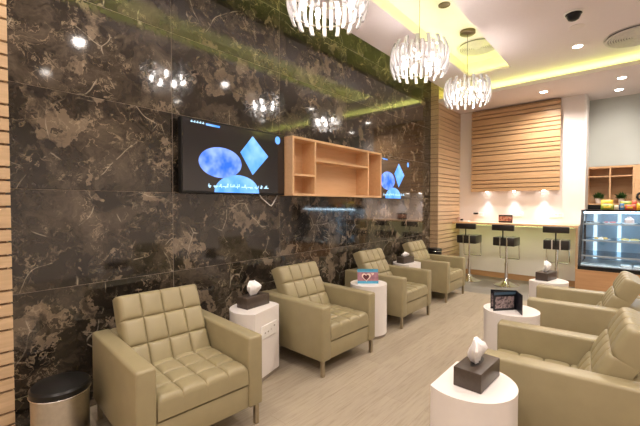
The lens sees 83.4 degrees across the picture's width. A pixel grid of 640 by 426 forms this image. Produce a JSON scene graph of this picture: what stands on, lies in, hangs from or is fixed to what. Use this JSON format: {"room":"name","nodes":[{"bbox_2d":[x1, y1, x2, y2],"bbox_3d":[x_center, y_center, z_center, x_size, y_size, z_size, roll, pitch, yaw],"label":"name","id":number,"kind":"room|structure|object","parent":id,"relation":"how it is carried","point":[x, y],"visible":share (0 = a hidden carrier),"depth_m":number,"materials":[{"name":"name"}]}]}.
{"room":"shop","nodes":[
{"label":"shop","id":0,"kind":"room"},
{"bbox_2d":[5,0,430,425],"bbox_3d":[-0.220,-0.633,4.415,0.140,4.050,9.600,1,2,41],"label":"wall","id":1,"kind":"structure","parent":0,"point":[65,236],"depth_m":3.03,"materials":[{"name":"stone"}]},
{"bbox_2d":[0,4,9,425],"bbox_3d":[-2.607,-0.526,1.454,0.140,3.980,1.995,1,2,41],"label":"trim","id":2,"kind":"structure","parent":1,"relation":"attached to","point":[1,193],"depth_m":2.17,"materials":[{"name":"brown wood"}]},
{"bbox_2d":[0,0,14,425],"bbox_3d":[-2.593,-0.520,1.455,0.160,3.969,2.015,1,2,41],"label":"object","id":3,"kind":"structure","parent":1,"relation":"attached to","point":[7,399],"depth_m":2.16,"materials":[{"name":"brown wood"}]},
{"bbox_2d":[10,0,428,404],"bbox_3d":[-0.587,-0.621,3.906,0.020,4.048,8.350,1,2,41],"label":"trim","id":4,"kind":"structure","parent":1,"relation":"attached to","point":[84,0],"depth_m":3.12,"materials":[{"name":"tile"}]},
{"bbox_2d":[178,116,283,205],"bbox_3d":[-0.822,-0.452,3.545,0.098,0.779,1.200,1,2,41],"label":"tv","id":5,"kind":"object","parent":1,"relation":"attached to","point":[214,157],"visible":1,"depth_m":3.40,"materials":[{"name":"black plastic"}]},
{"bbox_2d":[279,135,381,197],"bbox_3d":[0.222,-0.534,4.656,0.215,0.650,1.830,1,2,41],"label":"wall shelf","id":6,"kind":"object","parent":1,"relation":"attached to","point":[312,168],"visible":0.88,"depth_m":4.63,"materials":[{"name":"brown wood"}]},
{"bbox_2d":[381,157,409,198],"bbox_3d":[1.158,-0.551,5.823,0.098,0.633,1.130,1,2,41],"label":"tv","id":7,"kind":"object","parent":1,"relation":"attached to","point":[395,184],"visible":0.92,"depth_m":5.83,"materials":[{"name":"black plastic"}]},
{"bbox_2d":[430,85,458,255],"bbox_3d":[2.610,-0.672,7.460,0.140,3.980,1.150,1,2,41],"label":"trim","id":8,"kind":"structure","parent":1,"relation":"attached to","point":[434,85],"depth_m":7.22,"materials":[{"name":"brown wood"}]},
{"bbox_2d":[430,82,460,256],"bbox_3d":[2.611,-0.667,7.446,0.160,3.969,1.170,1,2,41],"label":"wall panel","id":9,"kind":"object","parent":1,"relation":"attached to","point":[442,203],"depth_m":7.18,"materials":[{"name":"brown wood"}]},
{"bbox_2d":[90,290,526,425],"bbox_3d":[1.352,1.502,1.976,5.700,0.100,7.900,1,2,41],"label":"floor","id":10,"kind":"structure","parent":0,"point":[389,385],"depth_m":3.11,"materials":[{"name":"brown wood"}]},
{"bbox_2d":[27,371,91,425],"bbox_3d":[-1.573,1.232,2.185,0.316,0.431,0.316,1,2,41],"label":"waste bin","id":11,"kind":"object","parent":10,"relation":"on","point":[61,399],"visible":1,"depth_m":2.09,"materials":[{"name":"metal"}]},
{"bbox_2d":[92,284,261,425],"bbox_3d":[-0.988,1.007,2.479,0.880,0.865,0.815,1,2,45],"label":"armchair","id":12,"kind":"object","parent":10,"relation":"on","point":[167,360],"visible":1,"depth_m":2.38,"materials":[{"name":"leather"}]},
{"bbox_2d":[112,284,209,363],"bbox_3d":[-1.141,0.834,2.628,0.350,0.527,0.579,1,2,45],"label":"cushion","id":13,"kind":"object","parent":12,"relation":"on","point":[162,325],"depth_m":2.56,"materials":[{"name":"leather"}]},
{"bbox_2d":[152,346,248,421],"bbox_3d":[-0.892,1.069,2.385,0.600,0.135,0.585,1,2,45],"label":"seat cushion","id":14,"kind":"object","parent":12,"relation":"on","point":[191,378],"depth_m":2.26,"materials":[{"name":"leather"}]},
{"bbox_2d":[229,301,278,380],"bbox_3d":[-0.603,1.123,3.167,0.358,0.600,0.440,1,2,26],"label":"side table","id":15,"kind":"object","parent":10,"relation":"on","point":[264,319],"visible":0.55,"depth_m":3.08,"materials":[{"name":"white laminate"}]},
{"bbox_2d":[237,280,268,309],"bbox_3d":[-0.592,0.709,3.195,0.135,0.226,0.265,1,2,37],"label":"tissue box","id":16,"kind":"object","parent":15,"relation":"on","point":[255,298],"visible":1,"depth_m":3.15,"materials":[{"name":"wood"}]},
{"bbox_2d":[262,261,374,377],"bbox_3d":[-0.028,0.979,3.645,0.880,0.865,0.790,1,2,43],"label":"armchair","id":17,"kind":"object","parent":10,"relation":"on","point":[319,320],"visible":0.99,"depth_m":3.43,"materials":[{"name":"leather"}]},
{"bbox_2d":[271,261,329,304],"bbox_3d":[-0.187,0.806,3.789,0.350,0.527,0.554,1,2,43],"label":"cushion","id":18,"kind":"object","parent":17,"relation":"on","point":[301,280],"depth_m":3.74,"materials":[{"name":"leather"}]},
{"bbox_2d":[325,303,368,340],"bbox_3d":[0.071,1.040,3.554,0.600,0.135,0.560,1,2,43],"label":"seat cushion","id":19,"kind":"object","parent":17,"relation":"on","point":[347,319],"depth_m":3.43,"materials":[{"name":"leather"}]},
{"bbox_2d":[350,280,386,339],"bbox_3d":[0.562,1.103,4.169,0.420,0.590,0.420,1,2,41],"label":"side table","id":20,"kind":"object","parent":10,"relation":"on","point":[380,289],"visible":0.5,"depth_m":4.00,"materials":[{"name":"white laminate"}]},
{"bbox_2d":[357,269,378,283],"bbox_3d":[0.551,0.727,4.155,0.240,0.164,0.072,0,1,0],"label":"tent card","id":21,"kind":"object","parent":20,"relation":"on","point":[364,276],"visible":1,"depth_m":4.14,"materials":[{"name":"pink paper"}]},
{"bbox_2d":[345,248,430,328],"bbox_3d":[0.921,0.949,4.860,0.880,0.865,0.790,1,2,42],"label":"armchair","id":22,"kind":"object","parent":10,"relation":"on","point":[408,288],"visible":0.73,"depth_m":4.77,"materials":[{"name":"leather"}]},
{"bbox_2d":[353,248,391,274],"bbox_3d":[0.760,0.776,5.001,0.350,0.527,0.554,1,2,42],"label":"cushion","id":23,"kind":"object","parent":22,"relation":"on","point":[372,258],"depth_m":4.95,"materials":[{"name":"leather"}]},
{"bbox_2d":[407,282,427,301],"bbox_3d":[1.022,1.010,4.771,0.600,0.135,0.560,1,2,42],"label":"seat cushion","id":24,"kind":"object","parent":22,"relation":"on","point":[416,291],"depth_m":4.62,"materials":[{"name":"leather"}]},
{"bbox_2d":[393,261,420,268],"bbox_3d":[1.316,1.064,5.577,0.350,0.600,0.440,1,2,44],"label":"side table","id":25,"kind":"object","parent":10,"relation":"on","point":[415,264],"visible":0.22,"depth_m":5.46,"materials":[{"name":"white laminate"}]},
{"bbox_2d":[397,252,413,263],"bbox_3d":[1.319,0.678,5.548,0.265,0.174,0.135,-1,2,-41],"label":"tissue box","id":26,"kind":"object","parent":25,"relation":"on","point":[405,258],"visible":1,"depth_m":5.49,"materials":[{"name":"leather"}]},
{"bbox_2d":[396,240,465,302],"bbox_3d":[1.854,0.921,6.010,0.880,0.865,0.790,1,2,41],"label":"armchair","id":27,"kind":"object","parent":10,"relation":"on","point":[448,273],"visible":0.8,"depth_m":5.77,"materials":[{"name":"leather"}]},
{"bbox_2d":[402,240,430,259],"bbox_3d":[1.690,0.748,6.148,0.350,0.527,0.554,1,2,41],"label":"cushion","id":28,"kind":"object","parent":27,"relation":"on","point":[417,249],"depth_m":6.07,"materials":[{"name":"leather"}]},
{"bbox_2d":[450,267,462,281],"bbox_3d":[1.956,0.982,5.922,0.600,0.135,0.560,1,2,41],"label":"seat cushion","id":29,"kind":"object","parent":27,"relation":"on","point":[456,273],"depth_m":5.78,"materials":[{"name":"leather"}]},
{"bbox_2d":[430,361,517,425],"bbox_3d":[0.799,1.156,1.818,0.350,0.600,0.440,1,2,41],"label":"side table","id":30,"kind":"object","parent":10,"relation":"on","point":[451,404],"visible":0.79,"depth_m":1.68,"materials":[{"name":"white laminate"}]},
{"bbox_2d":[453,336,499,393],"bbox_3d":[0.804,0.743,1.837,0.135,0.226,0.265,1,2,44],"label":"tissue box","id":31,"kind":"object","parent":30,"relation":"on","point":[477,371],"visible":1,"depth_m":1.78,"materials":[{"name":"leather"}]},
{"bbox_2d":[483,303,539,350],"bbox_3d":[1.638,1.125,3.089,0.430,0.600,0.430,1,2,41],"label":"side table","id":32,"kind":"object","parent":10,"relation":"on","point":[530,315],"visible":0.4,"depth_m":2.99,"materials":[{"name":"white laminate"}]},
{"bbox_2d":[490,289,522,314],"bbox_3d":[1.557,0.744,3.011,0.207,0.165,0.167,0,1,14],"label":"picture frame","id":33,"kind":"object","parent":32,"relation":"on","point":[501,300],"visible":1,"depth_m":3.04,"materials":[{"name":"plastic"}]},
{"bbox_2d":[495,296,513,308],"bbox_3d":[1.565,0.757,3.045,0.177,0.098,0.001,0,1,-11],"label":"photo","id":34,"kind":"object","parent":33,"relation":"attached to","point":[501,302],"depth_m":3.04},
{"bbox_2d":[529,278,568,296],"bbox_3d":[2.721,1.097,4.239,0.420,0.600,0.340,-1,2,-33],"label":"side table","id":35,"kind":"object","parent":10,"relation":"on","point":[533,283],"visible":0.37,"depth_m":4.19,"materials":[{"name":"white laminate"}]},
{"bbox_2d":[535,260,556,281],"bbox_3d":[2.714,0.682,4.310,0.265,0.225,0.135,-1,2,-37],"label":"tissue box","id":36,"kind":"object","parent":35,"relation":"on","point":[547,275],"visible":1,"depth_m":4.26,"materials":[{"name":"paper"}]},
{"bbox_2d":[484,307,639,425],"bbox_3d":[1.513,1.014,2.210,0.880,0.865,0.800,1,2,37],"label":"armchair","id":37,"kind":"object","parent":10,"relation":"on","point":[561,377],"visible":0.88,"depth_m":1.94,"materials":[{"name":"leather"}]},
{"bbox_2d":[497,349,576,367],"bbox_3d":[1.404,1.071,2.293,0.600,0.135,0.544,1,2,37],"label":"seat cushion","id":38,"kind":"object","parent":37,"relation":"on","point":[542,356],"depth_m":2.50,"materials":[{"name":"leather"}]},
{"bbox_2d":[576,307,639,379],"bbox_3d":[1.687,0.848,2.077,0.350,0.527,0.538,1,2,37],"label":"backrest","id":39,"kind":"object","parent":37,"relation":"on","point":[615,352],"depth_m":1.92,"materials":[{"name":"leather"}]},
{"bbox_2d":[527,271,639,335],"bbox_3d":[2.531,0.984,3.424,0.880,0.865,0.800,1,2,37],"label":"armchair","id":40,"kind":"object","parent":10,"relation":"on","point":[584,311],"visible":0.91,"depth_m":3.20,"materials":[{"name":"leather"}]},
{"bbox_2d":[596,271,639,308],"bbox_3d":[2.704,0.818,3.288,0.350,0.527,0.538,1,2,37],"label":"backrest","id":41,"kind":"object","parent":40,"relation":"on","point":[625,290],"depth_m":3.09,"materials":[{"name":"leather"}]},
{"bbox_2d":[307,0,639,94],"bbox_3d":[1.879,-2.308,2.154,5.260,0.270,9.000,1,2,41],"label":"ceiling","id":42,"kind":"structure","parent":0,"point":[531,40],"depth_m":4.51,"materials":[{"name":"paint"}]},
{"bbox_2d":[286,0,368,37],"bbox_3d":[0.057,-1.936,2.672,0.615,0.996,0.615,1,2,41],"label":"chandelier","id":43,"kind":"object","parent":42,"relation":"hanging from","point":[359,6],"visible":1,"depth_m":2.89,"materials":[{"name":"white glass"}]},
{"bbox_2d":[390,0,449,83],"bbox_3d":[1.060,-1.964,3.827,0.615,0.996,0.615,0,1,8],"label":"chandelier","id":44,"kind":"object","parent":42,"relation":"hanging from","point":[442,59],"visible":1,"depth_m":3.67,"materials":[{"name":"white glass"}]},
{"bbox_2d":[438,2,450,8],"bbox_3d":[1.478,-2.470,4.273,0.140,0.010,0.140,1,2,41],"label":"recessed light","id":45,"kind":"object","parent":42,"relation":"in","point":[442,5],"visible":1,"depth_m":4.27,"materials":[{"name":"brown metal"}]},
{"bbox_2d":[443,73,491,109],"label":"chandelier","id":46,"kind":"object","parent":42,"relation":"hanging from","point":[451,92],"depth_m":4.77,"materials":[{"name":"white glass"}]},
{"bbox_2d":[460,28,475,70],"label":"chandelier rod","id":47,"kind":"object","parent":42,"relation":"hanging from","point":[467,32],"depth_m":4.90,"materials":[{"name":"brown metal"}]},
{"bbox_2d":[457,37,493,55],"bbox_3d":[2.360,-2.484,5.388,0.584,0.036,0.584,1,2,41],"label":"ceiling vent","id":48,"kind":"object","parent":42,"relation":"in","point":[476,46],"visible":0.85,"depth_m":5.37,"materials":[{"name":"grey metal"}]},
{"bbox_2d":[564,8,583,21],"bbox_3d":[2.808,-2.173,3.979,0.184,0.090,0.184,1,2,41],"label":"dome camera","id":49,"kind":"object","parent":42,"relation":"attached to","point":[572,15],"visible":1,"depth_m":3.94,"materials":[{"name":"black plastic"}]},
{"bbox_2d":[569,23,584,29],"bbox_3d":[3.065,-2.221,4.291,0.160,0.008,0.160,1,2,41],"label":"ceiling plate","id":50,"kind":"object","parent":42,"relation":"attached to","point":[580,25],"visible":1,"depth_m":4.27,"materials":[{"name":"paint"}]},
{"bbox_2d":[571,44,583,48],"bbox_3d":[3.459,-2.236,4.823,0.146,0.008,0.146,1,2,41],"label":"recessed light","id":51,"kind":"object","parent":42,"relation":"in","point":[577,46],"visible":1,"depth_m":4.83,"materials":[{"name":"white plastic"}]},
{"bbox_2d":[603,23,639,47],"bbox_3d":[3.962,-2.212,4.480,0.684,0.036,0.684,1,2,41],"label":"ceiling vent","id":52,"kind":"object","parent":42,"relation":"in","point":[629,36],"visible":1,"depth_m":4.53,"materials":[{"name":"grey metal"}]},
{"bbox_2d":[455,274,574,300],"bbox_3d":[4.761,1.406,5.901,5.700,0.100,2.500,1,2,41],"label":"floor","id":53,"kind":"structure","parent":0,"point":[485,286],"depth_m":6.55,"materials":[{"name":"grey tile"}]},
{"bbox_2d":[428,247,441,254],"bbox_3d":[2.182,0.995,6.833,0.266,0.676,0.266,1,2,41],"label":"waste bin","id":54,"kind":"object","parent":53,"relation":"on","point":[433,250],"visible":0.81,"depth_m":6.73,"materials":[{"name":"black metal"}]},
{"bbox_2d":[456,223,481,281],"bbox_3d":[2.938,0.762,7.080,0.434,1.130,0.462,1,2,41],"label":"bar stool","id":55,"kind":"object","parent":53,"relation":"on","point":[470,239],"visible":0.85,"depth_m":6.98,"materials":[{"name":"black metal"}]},
{"bbox_2d":[492,224,519,287],"bbox_3d":[3.427,0.774,6.615,0.434,1.130,0.462,1,2,44],"label":"bar stool","id":56,"kind":"object","parent":53,"relation":"on","point":[506,241],"visible":1,"depth_m":6.52,"materials":[{"name":"black leather"}]},
{"bbox_2d":[452,221,579,287],"bbox_3d":[3.724,0.762,6.990,2.155,1.135,0.448,1,2,41],"label":"bar counter","id":57,"kind":"object","parent":53,"relation":"on","point":[532,253],"depth_m":7.02,"materials":[{"name":"brown wood"}]},
{"bbox_2d":[499,215,512,222],"bbox_3d":[3.664,0.115,7.084,0.250,0.155,0.065,1,2,41],"label":"picture card","id":58,"kind":"object","parent":57,"relation":"on","point":[502,218],"visible":0.98,"depth_m":7.05,"materials":[{"name":"orange paper"}]},
{"bbox_2d":[499,216,511,220],"bbox_3d":[3.643,0.113,7.060,0.236,0.090,0.001,1,2,41],"label":"photo","id":59,"kind":"object","parent":58,"relation":"attached to","point":[501,218],"depth_m":7.06},
{"bbox_2d":[452,221,579,227],"bbox_3d":[3.724,0.217,6.977,2.155,0.045,0.448,1,2,41],"label":"countertop","id":60,"kind":"structure","parent":57,"relation":"on","point":[471,222],"depth_m":6.71,"materials":[{"name":"brown wood"}]},
{"bbox_2d":[543,226,569,277],"bbox_3d":[4.017,0.786,6.103,0.434,1.130,0.462,1,2,38],"label":"bar stool","id":61,"kind":"object","parent":53,"relation":"on","point":[555,244],"visible":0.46,"depth_m":5.97,"materials":[{"name":"black leather"}]},
{"bbox_2d":[575,268,639,295],"bbox_3d":[5.489,1.141,5.603,2.340,0.445,1.365,1,2,41],"label":"base cabinet","id":62,"kind":"object","parent":53,"relation":"on","point":[585,279],"visible":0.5,"depth_m":5.69,"materials":[{"name":"brown wood"}]},
{"bbox_2d":[575,268,639,275],"bbox_3d":[5.489,0.926,5.598,2.340,0.015,1.365,1,2,41],"label":"countertop","id":63,"kind":"structure","parent":62,"relation":"on","point":[576,268],"depth_m":5.66,"materials":[{"name":"brown wood"}]},
{"bbox_2d":[577,209,639,274],"bbox_3d":[5.227,0.439,5.578,1.905,0.960,0.980,1,2,41],"label":"display case","id":64,"kind":"object","parent":63,"relation":"on","point":[598,255],"visible":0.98,"depth_m":6.18,"materials":[{"name":"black glass"}]},
{"bbox_2d":[601,200,612,203],"bbox_3d":[4.895,-0.139,6.131,0.165,0.169,0.055,1,2,41],"label":"snack packet","id":65,"kind":"object","parent":64,"relation":"on","point":[602,201],"visible":0.44,"depth_m":6.11,"materials":[{"name":"yellow plastic"}]},
{"bbox_2d":[601,204,613,209],"bbox_3d":[4.810,-0.099,6.019,0.170,0.094,0.055,1,2,41],"label":"snack packet","id":66,"kind":"object","parent":64,"relation":"on","point":[603,206],"visible":1,"depth_m":6.00,"materials":[{"name":"yellow plastic"}]},
{"bbox_2d":[620,264,630,267],"bbox_3d":[4.780,0.828,5.618,0.130,0.035,0.180,1,2,41],"label":"food tray","id":67,"kind":"object","parent":64,"relation":"on","point":[621,265],"visible":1,"depth_m":5.56,"materials":[{"name":"white plastic"}]},
{"bbox_2d":[620,201,631,209],"bbox_3d":[5.083,-0.123,5.967,0.160,0.144,0.055,1,2,41],"label":"snack packet","id":68,"kind":"object","parent":64,"relation":"on","point":[624,202],"visible":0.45,"depth_m":5.95,"materials":[{"name":"yellow plastic"}]},
{"bbox_2d":[625,205,634,209],"bbox_3d":[5.029,-0.091,5.830,0.120,0.086,0.055,1,2,41],"label":"snack packet","id":69,"kind":"object","parent":64,"relation":"on","point":[627,207],"visible":0.95,"depth_m":5.81,"materials":[{"name":"red plastic"}]},
{"bbox_3d":[4.978,0.172,5.784,0.200,0.018,0.200,1,2,41],"label":"serving plate","id":70,"kind":"object","parent":64,"relation":"on","visible":0},
{"bbox_2d":[624,217,633,222],"bbox_3d":[4.978,0.118,5.782,0.124,0.115,0.124,1,2,41],"label":"cake","id":71,"kind":"object","parent":70,"relation":"on","point":[628,219],"visible":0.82,"depth_m":5.75,"materials":[{"name":"white food"}]},
{"bbox_2d":[459,94,584,260],"bbox_3d":[4.136,-0.709,7.539,2.340,4.050,0.970,1,2,41],"label":"wall","id":72,"kind":"structure","parent":0,"point":[536,206],"depth_m":6.78,"materials":[{"name":"paint"}]},
{"bbox_2d":[473,212,483,215],"bbox_3d":[3.345,0.021,7.571,0.202,0.067,0.045,1,2,41],"label":"wall socket","id":73,"kind":"object","parent":72,"relation":"attached to","point":[474,213],"visible":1,"depth_m":7.55,"materials":[{"name":"white plastic"}]},
{"bbox_2d":[471,98,560,191],"bbox_3d":[3.815,-1.272,7.095,1.570,1.676,0.100,1,2,41],"label":"wall panel","id":74,"kind":"object","parent":72,"relation":"attached to","point":[517,147],"visible":1,"depth_m":7.00,"materials":[{"name":"brown wood"}]},
{"bbox_2d":[511,212,522,216],"bbox_3d":[3.899,0.028,7.112,0.196,0.079,0.011,1,2,41],"label":"wall socket","id":75,"kind":"object","parent":72,"relation":"attached to","point":[520,214],"visible":0.9,"depth_m":7.10,"materials":[{"name":"white plastic"}]},
{"bbox_2d":[466,269,574,286],"bbox_3d":[3.849,1.270,7.181,2.120,0.110,0.018,1,2,41],"label":"baseboard","id":76,"kind":"structure","parent":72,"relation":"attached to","point":[474,272],"depth_m":7.29,"materials":[{"name":"brown wood"}]},
{"bbox_2d":[438,60,639,113],"bbox_3d":[4.904,-2.392,5.770,5.435,0.600,1.770,1,2,41],"label":"ceiling","id":77,"kind":"structure","parent":0,"point":[597,83],"depth_m":6.06,"materials":[{"name":"paint"}]},
{"bbox_2d":[616,76,627,79],"bbox_3d":[4.653,-2.084,5.538,0.146,0.008,0.146,1,2,41],"label":"recessed light","id":78,"kind":"object","parent":77,"relation":"in","point":[621,77],"visible":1,"depth_m":5.52,"materials":[{"name":"white plastic"}]},
{"bbox_2d":[589,93,639,184],"bbox_3d":[6.437,-0.670,5.918,3.260,4.050,0.400,1,2,41],"label":"wall","id":79,"kind":"structure","parent":0,"point":[614,122],"depth_m":6.55,"materials":[{"name":"grey paint"}]},
{"bbox_2d":[583,94,589,220],"bbox_3d":[4.893,-0.987,6.604,0.030,2.250,0.574,1,2,41],"label":"trim","id":80,"kind":"structure","parent":79,"relation":"attached to","point":[587,101],"depth_m":6.43,"materials":[{"name":"white plastic"}]},
{"bbox_2d":[588,205,636,209],"bbox_3d":[6.402,0.139,5.895,3.255,0.544,0.310,1,2,41],"label":"trim","id":81,"kind":"structure","parent":79,"relation":"attached to","point":[596,207],"depth_m":6.75,"materials":[{"name":"black plastic"}]},
{"bbox_2d":[588,164,639,204],"bbox_3d":[5.822,-0.504,6.397,1.700,0.715,0.300,1,2,41],"label":"niche shelf","id":82,"kind":"object","parent":79,"relation":"attached to","point":[607,180],"visible":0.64,"depth_m":6.75,"materials":[{"name":"brown wood"}]},
{"bbox_2d":[591,192,604,202],"bbox_3d":[5.301,-0.296,6.827,0.276,0.230,0.271,1,2,26],"label":"potted plant","id":83,"kind":"object","parent":82,"relation":"on","point":[598,197],"visible":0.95,"depth_m":6.79,"materials":[{"name":"green plant"}]},
{"bbox_2d":[614,192,627,202],"bbox_3d":[5.561,-0.290,6.618,0.302,0.229,0.249,1,2,41],"label":"potted plant","id":84,"kind":"object","parent":82,"relation":"on","point":[621,196],"visible":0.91,"depth_m":6.57,"materials":[{"name":"green plant"}]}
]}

